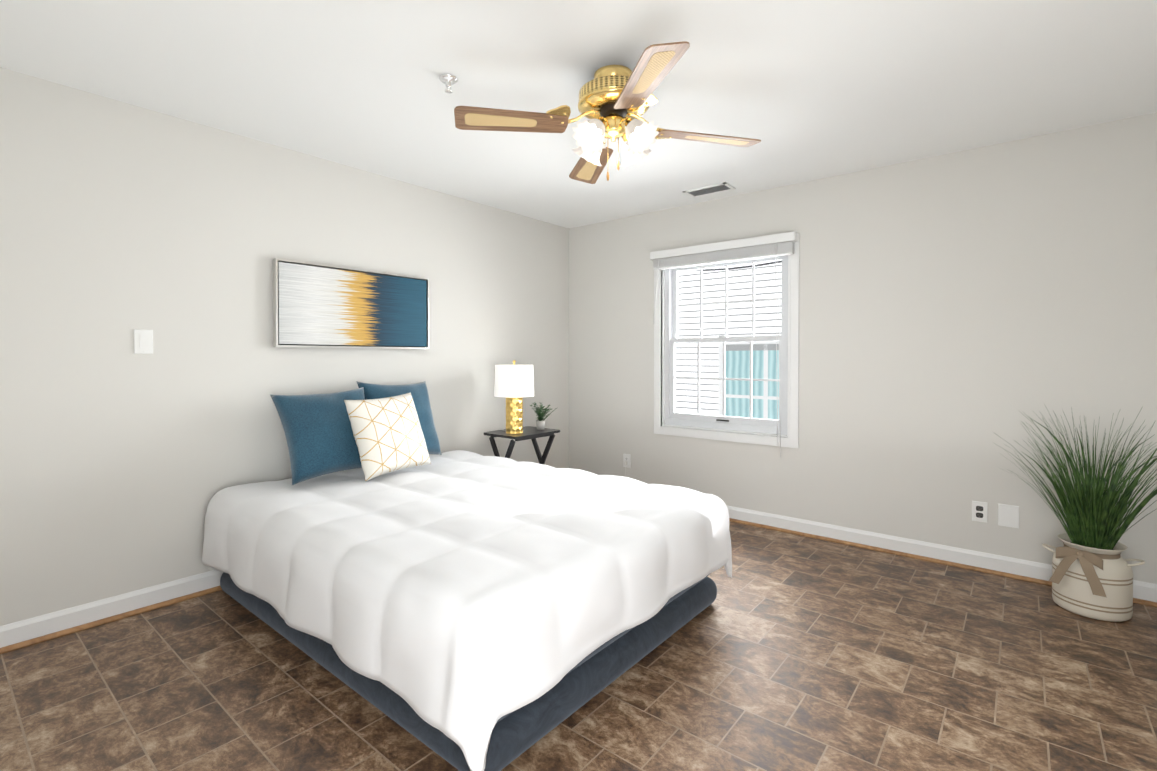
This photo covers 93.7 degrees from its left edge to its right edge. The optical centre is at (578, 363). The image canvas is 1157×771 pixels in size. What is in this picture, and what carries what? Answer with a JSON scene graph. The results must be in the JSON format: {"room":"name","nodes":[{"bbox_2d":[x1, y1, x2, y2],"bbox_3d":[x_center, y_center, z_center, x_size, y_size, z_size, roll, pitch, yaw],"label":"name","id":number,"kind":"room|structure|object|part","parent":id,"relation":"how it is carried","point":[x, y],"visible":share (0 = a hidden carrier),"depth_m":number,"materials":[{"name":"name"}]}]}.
{"room":"bedroom","nodes":[
{"label":"bedroom","id":0,"kind":"room"},
{"bbox_2d":[0,67,568,625],"bbox_3d":[-1.495,-0.029,3.507,0.150,2.440,4.550,1,1,39],"label":"wall","id":1,"kind":"structure","parent":0,"point":[120,461],"depth_m":2.74,"materials":[{"name":"white paint"}]},
{"bbox_2d":[0,570,222,653],"bbox_3d":[-1.424,1.139,3.463,0.033,0.105,4.250,1,1,39],"label":"baseboard","id":2,"kind":"structure","parent":1,"relation":"attached to","point":[32,631],"depth_m":2.51,"materials":[{"name":"white wood"}]},
{"bbox_2d":[134,329,152,353],"bbox_3d":[-2.108,-0.106,2.629,0.012,0.118,0.074,1,1,39],"label":"switch plate","id":3,"kind":"object","parent":1,"relation":"attached to","point":[143,341],"visible":1,"depth_m":2.63,"materials":[{"name":"white plastic"}]},
{"bbox_2d":[273,258,428,348],"bbox_3d":[-1.399,-0.349,3.464,0.042,0.500,1.020,1,1,39],"label":"picture","id":4,"kind":"object","parent":1,"relation":"attached to","point":[321,305],"visible":1,"depth_m":3.38,"materials":[{"name":"multicoloured paint"}]},
{"bbox_2d":[0,521,1156,770],"bbox_3d":[0.169,1.266,2.159,4.450,0.120,4.550,1,1,39],"label":"floor","id":5,"kind":"structure","parent":0,"point":[784,651],"depth_m":2.00,"materials":[{"name":"tile"}]},
{"bbox_2d":[202,450,731,770],"bbox_3d":[-0.556,0.917,2.746,2.180,0.566,1.740,1,1,39],"label":"bed","id":6,"kind":"object","parent":5,"relation":"on","point":[461,610],"visible":0.98,"depth_m":1.99,"materials":[{"name":"white fabric"}]},
{"bbox_2d":[270,387,364,484],"bbox_3d":[-1.405,0.387,3.077,0.530,0.530,0.197,-4,-27,-48],"label":"pillow","id":7,"kind":"object","parent":6,"relation":"on","point":[320,438],"visible":0.79,"depth_m":2.95,"materials":[{"name":"blue fabric"}]},
{"bbox_2d":[344,392,430,480],"bbox_3d":[-1.086,0.403,3.120,0.166,0.460,0.460,-24,-10,31],"label":"pillow","id":8,"kind":"object","parent":6,"relation":"on","point":[388,435],"visible":1,"depth_m":3.03,"materials":[{"name":"white fabric"}]},
{"bbox_2d":[356,381,441,454],"bbox_3d":[-1.151,0.365,3.514,0.195,0.530,0.530,-25,-15,32],"label":"pillow","id":9,"kind":"object","parent":6,"relation":"on","point":[419,394],"visible":0.31,"depth_m":3.56,"materials":[{"name":"blue fabric"}]},
{"bbox_2d":[484,426,559,464],"bbox_3d":[-0.432,0.851,4.199,0.370,0.655,0.500,1,1,39],"label":"side table","id":10,"kind":"object","parent":5,"relation":"on","point":[532,433],"visible":0.4,"depth_m":4.12,"materials":[{"name":"black"}]},
{"bbox_2d":[494,360,533,433],"bbox_3d":[-0.486,0.249,4.103,0.300,0.548,0.300,1,1,39],"label":"table lamp","id":11,"kind":"object","parent":10,"relation":"on","point":[514,384],"visible":1,"depth_m":4.00,"materials":[{"name":"white fabric"}]},
{"bbox_2d":[530,402,556,429],"bbox_3d":[-0.287,0.413,4.294,0.209,0.214,0.210,1,1,39],"label":"plant","id":12,"kind":"object","parent":10,"relation":"on","point":[540,423],"visible":1,"depth_m":4.26,"materials":[{"name":"green plant"}]},
{"bbox_2d":[994,404,1156,621],"bbox_3d":[2.484,0.702,2.508,0.896,0.996,0.699,1,1,39],"label":"floor plant","id":13,"kind":"object","parent":5,"relation":"on","point":[1092,575],"visible":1,"depth_m":2.58,"materials":[{"name":"green plant"}]},
{"bbox_2d":[0,0,1156,227],"bbox_3d":[0.169,-1.294,2.131,4.450,0.120,4.550,1,1,39],"label":"ceiling","id":14,"kind":"structure","parent":0,"point":[806,90],"depth_m":2.33,"materials":[{"name":"white paint"}]},
{"bbox_2d":[439,74,457,93],"bbox_3d":[-0.564,-1.207,2.350,0.082,0.058,0.082,1,1,39],"label":"sprinkler head","id":15,"kind":"object","parent":14,"relation":"attached to","point":[448,80],"visible":1,"depth_m":2.34},
{"bbox_2d":[454,41,760,183],"bbox_3d":[0.150,-1.009,2.324,1.020,0.454,1.020,0,1,33],"label":"ceiling fan","id":16,"kind":"object","parent":14,"relation":"hanging from","point":[614,101],"visible":1,"depth_m":2.24,"materials":[{"name":"brown wood"}]},
{"bbox_3d":[-0.273,-1.000,2.237,0.466,0.008,0.150,-2,-10,-12],"label":"fan blade","id":17,"kind":"part","parent":16,"relation":"part of","materials":[{"name":"brown wood"}]},
{"bbox_3d":[0.062,-1.006,2.747,0.150,0.008,0.466,11,-3,-11],"label":"fan blade","id":18,"kind":"part","parent":16,"relation":"part of","materials":[{"name":"brown wood"}]},
{"bbox_3d":[0.237,-0.996,1.901,0.150,0.008,0.466,-11,4,-11],"label":"fan blade","id":19,"kind":"part","parent":16,"relation":"part of","materials":[{"name":"brown wood"}]},
{"bbox_3d":[0.573,-1.002,2.411,0.466,0.008,0.150,1,11,-12],"label":"fan blade","id":20,"kind":"part","parent":16,"relation":"part of","materials":[{"name":"brown wood"}]},
{"bbox_2d":[683,182,735,197],"bbox_3d":[0.941,-1.250,3.910,0.330,0.008,0.170,1,1,39],"label":"ceiling vent","id":21,"kind":"object","parent":14,"relation":"in","point":[710,189],"visible":1,"depth_m":3.90,"materials":[{"name":"white metal"}]},
{"bbox_2d":[569,113,1156,583],"bbox_3d":[1.563,-0.033,3.847,4.150,2.440,0.150,1,1,39],"label":"wall","id":22,"kind":"structure","parent":0,"point":[963,315],"depth_m":3.27,"materials":[{"name":"white paint"}]},
{"bbox_2d":[623,454,630,467],"bbox_3d":[0.417,0.842,4.691,0.072,0.116,0.009,1,1,39],"label":"electrical outlet plate","id":23,"kind":"object","parent":22,"relation":"attached to","point":[627,457],"visible":0.83,"depth_m":4.68,"materials":[{"name":"white plastic"}]},
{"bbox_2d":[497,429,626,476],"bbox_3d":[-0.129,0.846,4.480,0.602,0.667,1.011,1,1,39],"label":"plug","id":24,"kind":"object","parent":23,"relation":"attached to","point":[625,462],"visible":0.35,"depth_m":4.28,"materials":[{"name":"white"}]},
{"bbox_2d":[650,231,799,457],"bbox_3d":[1.107,-0.122,4.165,1.162,1.571,0.235,1,1,39],"label":"window","id":25,"kind":"structure","parent":22,"relation":"in","point":[668,266],"depth_m":4.11,"materials":[{"name":"white"}]},
{"bbox_2d":[726,505,1156,606],"bbox_3d":[1.497,1.135,3.795,4.050,0.105,0.033,1,1,39],"label":"baseboard","id":26,"kind":"structure","parent":22,"relation":"attached to","point":[1145,593],"depth_m":3.32,"materials":[{"name":"white wood"}]},
{"bbox_2d":[972,501,987,522],"bbox_3d":[2.319,0.857,3.134,0.072,0.116,0.009,1,1,39],"label":"electrical outlet plate","id":27,"kind":"object","parent":22,"relation":"attached to","point":[979,511],"visible":1,"depth_m":3.13,"materials":[{"name":"white plastic"}]},
{"bbox_2d":[998,503,1018,527],"bbox_3d":[2.421,0.858,3.051,0.092,0.124,0.008,1,1,39],"label":"blank wall plate","id":28,"kind":"object","parent":22,"relation":"attached to","point":[1008,515],"visible":1,"depth_m":3.05,"materials":[{"name":"white plastic"}]},
{"label":"outside","id":29,"kind":"structure","parent":0,"visible":0},
{"bbox_2d":[676,260,781,419],"bbox_3d":[2.470,-0.844,6.642,12.000,8.000,0.361,1,1,39],"label":"house","id":30,"kind":"structure","parent":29,"point":[764,269],"depth_m":7.19,"materials":[{"name":"white"}]}
]}

